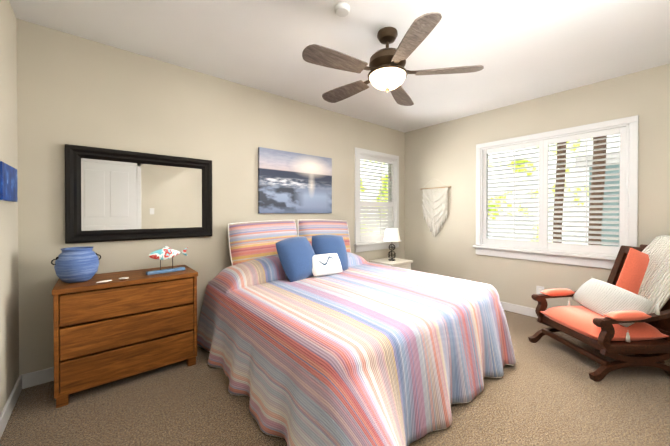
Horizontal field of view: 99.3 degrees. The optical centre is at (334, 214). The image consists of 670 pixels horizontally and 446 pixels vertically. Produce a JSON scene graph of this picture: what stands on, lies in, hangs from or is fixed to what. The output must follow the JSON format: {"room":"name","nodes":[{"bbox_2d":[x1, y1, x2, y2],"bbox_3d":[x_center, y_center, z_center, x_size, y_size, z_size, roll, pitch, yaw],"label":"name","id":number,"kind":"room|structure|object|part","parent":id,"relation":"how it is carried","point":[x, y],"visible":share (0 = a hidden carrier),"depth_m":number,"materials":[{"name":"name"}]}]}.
{"room":"bedroom","nodes":[
{"label":"bedroom","id":0,"kind":"room"},
{"bbox_2d":[0,0,18,414],"bbox_3d":[-0.986,-0.058,0.455,0.120,2.450,3.850,0,1,-40],"label":"wall","id":1,"kind":"structure","parent":0,"point":[9,324],"depth_m":1.69,"materials":[{"name":"paint"}]},
{"bbox_2d":[0,161,16,201],"bbox_3d":[-1.861,-0.181,1.619,0.022,0.200,0.360,0,1,-40],"label":"picture","id":2,"kind":"object","parent":1,"relation":"attached to","point":[8,182],"visible":1,"depth_m":1.59},
{"bbox_2d":[0,374,23,438],"bbox_3d":[-0.921,1.120,0.492,0.014,0.095,3.570,0,1,-40],"label":"baseboard","id":3,"kind":"structure","parent":1,"relation":"attached to","point":[9,406],"depth_m":1.66,"materials":[{"name":"white wood"}]},
{"bbox_2d":[16,18,404,374],"bbox_3d":[-0.528,-0.078,3.263,4.415,2.450,0.120,0,1,-40],"label":"wall","id":4,"kind":"structure","parent":0,"point":[75,90],"depth_m":2.33,"materials":[{"name":"paint"}]},
{"bbox_2d":[24,367,53,388],"bbox_3d":[-0.486,1.100,3.220,4.175,0.095,0.014,0,1,-40],"label":"baseboard","id":5,"kind":"structure","parent":4,"relation":"attached to","point":[30,379],"depth_m":1.94,"materials":[{"name":"white wood"}]},
{"bbox_2d":[65,144,211,242],"bbox_3d":[-1.525,-0.151,2.329,0.993,0.700,0.040,0,1,-40],"label":"mirror","id":6,"kind":"object","parent":4,"relation":"attached to","point":[115,195],"visible":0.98,"depth_m":2.27,"materials":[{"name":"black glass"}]},
{"bbox_2d":[258,147,331,212],"bbox_3d":[-0.418,-0.361,3.253,0.965,0.685,0.030,0,1,-40],"label":"canvas artwork","id":7,"kind":"object","parent":4,"relation":"attached to","point":[290,182],"visible":0.96,"depth_m":3.19},
{"bbox_2d":[354,147,401,252],"bbox_3d":[0.603,-0.204,4.165,0.976,1.418,0.180,0,1,-40],"label":"window","id":8,"kind":"structure","parent":4,"relation":"in","point":[368,246],"depth_m":4.03,"materials":[{"name":"white wood"}]},
{"bbox_2d":[358,152,395,242],"bbox_3d":[0.591,-0.235,4.179,0.820,1.240,0.132,0,1,-40],"label":"window shutter","id":9,"kind":"object","parent":8,"relation":"attached to","point":[389,207],"visible":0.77,"depth_m":4.14,"materials":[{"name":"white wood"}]},
{"bbox_3d":[0.558,-0.235,4.218,0.820,1.240,0.030,0,1,-40],"label":"window glass","id":10,"kind":"part","parent":9,"relation":"part of","materials":[{"name":"clear glass"}]},
{"bbox_2d":[0,310,669,445],"bbox_3d":[0.665,1.207,1.839,4.415,0.100,3.850,0,1,-40],"label":"floor","id":11,"kind":"structure","parent":0,"point":[545,390],"depth_m":1.70,"materials":[{"name":"carpet"}]},
{"bbox_2d":[51,246,197,407],"bbox_3d":[-1.499,0.687,2.088,0.819,0.937,0.417,0,1,-40],"label":"dresser","id":12,"kind":"object","parent":11,"relation":"on","point":[111,327],"visible":1,"depth_m":1.89,"materials":[{"name":"brown wood"}]},
{"bbox_2d":[51,246,100,282],"bbox_3d":[-1.717,0.331,1.899,0.245,0.222,0.223,0,1,-40],"label":"vase","id":13,"kind":"object","parent":12,"relation":"on","point":[74,264],"depth_m":1.83,"materials":[{"name":"ceramic"}]},
{"bbox_2d":[197,219,515,445],"bbox_3d":[0.220,0.606,2.280,1.974,1.096,2.330,0,1,-40],"label":"bed","id":14,"kind":"object","parent":11,"relation":"on","point":[314,332],"visible":1,"depth_m":1.73,"materials":[{"name":"fabric"}]},
{"bbox_2d":[312,253,341,275],"bbox_3d":[-0.087,0.471,2.717,0.340,0.186,0.151,0,1,-40],"label":"pillow","id":15,"kind":"object","parent":14,"relation":"on","point":[323,264],"depth_m":2.67,"materials":[{"name":"white fabric"}]},
{"bbox_2d":[369,228,412,269],"bbox_3d":[0.776,0.664,3.933,0.460,0.955,0.408,0,1,-40],"label":"nightstand","id":16,"kind":"object","parent":11,"relation":"on","point":[391,234],"visible":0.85,"depth_m":3.87,"materials":[{"name":"paint"}]},
{"bbox_2d":[384,228,399,260],"bbox_3d":[0.789,0.407,3.946,0.230,0.440,0.230,0,1,-40],"label":"lamp","id":17,"kind":"object","parent":16,"relation":"on","point":[391,234],"depth_m":3.88,"materials":[{"name":"fabric"}]},
{"bbox_2d":[528,235,669,381],"bbox_3d":[2.295,0.665,2.220,1.093,1.004,1.259,0,1,-40],"label":"chair","id":18,"kind":"object","parent":11,"relation":"on","point":[621,312],"visible":1,"depth_m":2.17,"materials":[{"name":"orange fabric"}]},
{"bbox_2d":[567,276,659,342],"bbox_3d":[2.175,0.723,2.272,0.512,0.350,0.559,0,1,-40],"label":"lumbar pillow","id":19,"kind":"object","parent":18,"relation":"on","point":[598,298],"depth_m":2.18,"materials":[{"name":"white fabric"}]},
{"bbox_2d":[638,235,669,313],"bbox_3d":[2.641,0.505,2.199,0.465,0.683,0.786,0,1,-40],"label":"throw","id":20,"kind":"object","parent":18,"relation":"on","point":[653,258],"depth_m":2.22,"materials":[{"name":"white fabric"}]},
{"bbox_2d":[9,0,669,132],"bbox_3d":[0.665,-1.343,1.820,4.415,0.100,3.850,0,1,-40],"label":"ceiling","id":21,"kind":"structure","parent":0,"point":[522,50],"depth_m":2.13,"materials":[{"name":"paint"}]},
{"bbox_2d":[335,3,349,16],"bbox_3d":[0.045,-1.277,1.780,0.096,0.030,0.096,0,1,-40],"label":"smoke detector","id":22,"kind":"object","parent":21,"relation":"attached to","point":[342,9],"visible":1,"depth_m":1.76,"materials":[{"name":"white plastic"}]},
{"bbox_2d":[302,12,483,105],"bbox_3d":[0.337,-1.083,2.044,1.220,0.422,1.203,0,1,-40],"label":"ceiling fan","id":23,"kind":"object","parent":21,"relation":"hanging from","point":[388,72],"visible":1,"depth_m":1.92,"materials":[{"name":"brown wood"}]},
{"bbox_2d":[405,64,669,309],"bbox_3d":[2.315,-0.078,3.203,0.120,2.450,3.850,0,1,-40],"label":"wall","id":24,"kind":"structure","parent":0,"point":[445,153],"depth_m":3.32,"materials":[{"name":"paint"}]},
{"bbox_2d":[420,179,450,236],"bbox_3d":[1.444,-0.114,4.124,0.038,0.861,0.490,0,1,-40],"label":"macrame hanging","id":25,"kind":"object","parent":24,"relation":"hanging from","point":[434,209],"visible":0.96,"depth_m":4.12},
{"bbox_2d":[500,301,537,317],"bbox_3d":[2.276,1.100,3.153,0.014,0.095,3.570,0,1,-40],"label":"baseboard","id":26,"kind":"structure","parent":24,"relation":"attached to","point":[506,306],"depth_m":3.31,"materials":[{"name":"white wood"}]},
{"bbox_2d":[536,286,543,293],"bbox_3d":[2.275,0.848,3.157,0.009,0.115,0.072,0,1,-40],"label":"electrical outlet plate","id":27,"kind":"object","parent":24,"relation":"attached to","point":[539,289],"visible":0.6,"depth_m":3.16,"materials":[{"name":"white plastic"}]},
{"bbox_2d":[473,115,638,268],"bbox_3d":[2.314,-0.196,3.156,0.180,1.418,1.476,0,1,-40],"label":"window","id":28,"kind":"structure","parent":24,"relation":"in","point":[599,261],"depth_m":2.91,"materials":[{"name":"white wood"}]},
{"bbox_2d":[481,123,628,256],"bbox_3d":[2.329,-0.227,3.168,0.132,1.240,1.320,0,1,-40],"label":"window shutter","id":29,"kind":"object","parent":28,"relation":"attached to","point":[542,243],"visible":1,"depth_m":3.04,"materials":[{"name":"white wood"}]},
{"label":"outside","id":30,"kind":"structure","parent":0,"visible":0},
{"bbox_2d":[488,134,619,244],"bbox_3d":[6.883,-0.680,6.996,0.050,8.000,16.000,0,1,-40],"label":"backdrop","id":31,"kind":"structure","parent":30,"point":[550,176],"depth_m":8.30,"materials":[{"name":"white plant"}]},
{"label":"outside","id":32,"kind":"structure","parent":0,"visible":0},
{"bbox_2d":[360,159,387,235],"bbox_3d":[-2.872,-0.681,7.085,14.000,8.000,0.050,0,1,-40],"label":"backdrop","id":33,"kind":"structure","parent":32,"point":[365,166],"depth_m":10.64,"materials":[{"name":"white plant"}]},
{"bbox_2d":[553,136,619,246],"bbox_3d":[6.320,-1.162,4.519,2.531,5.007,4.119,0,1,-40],"label":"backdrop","id":34,"kind":"structure","parent":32,"point":[595,183],"depth_m":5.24,"materials":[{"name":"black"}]}
]}

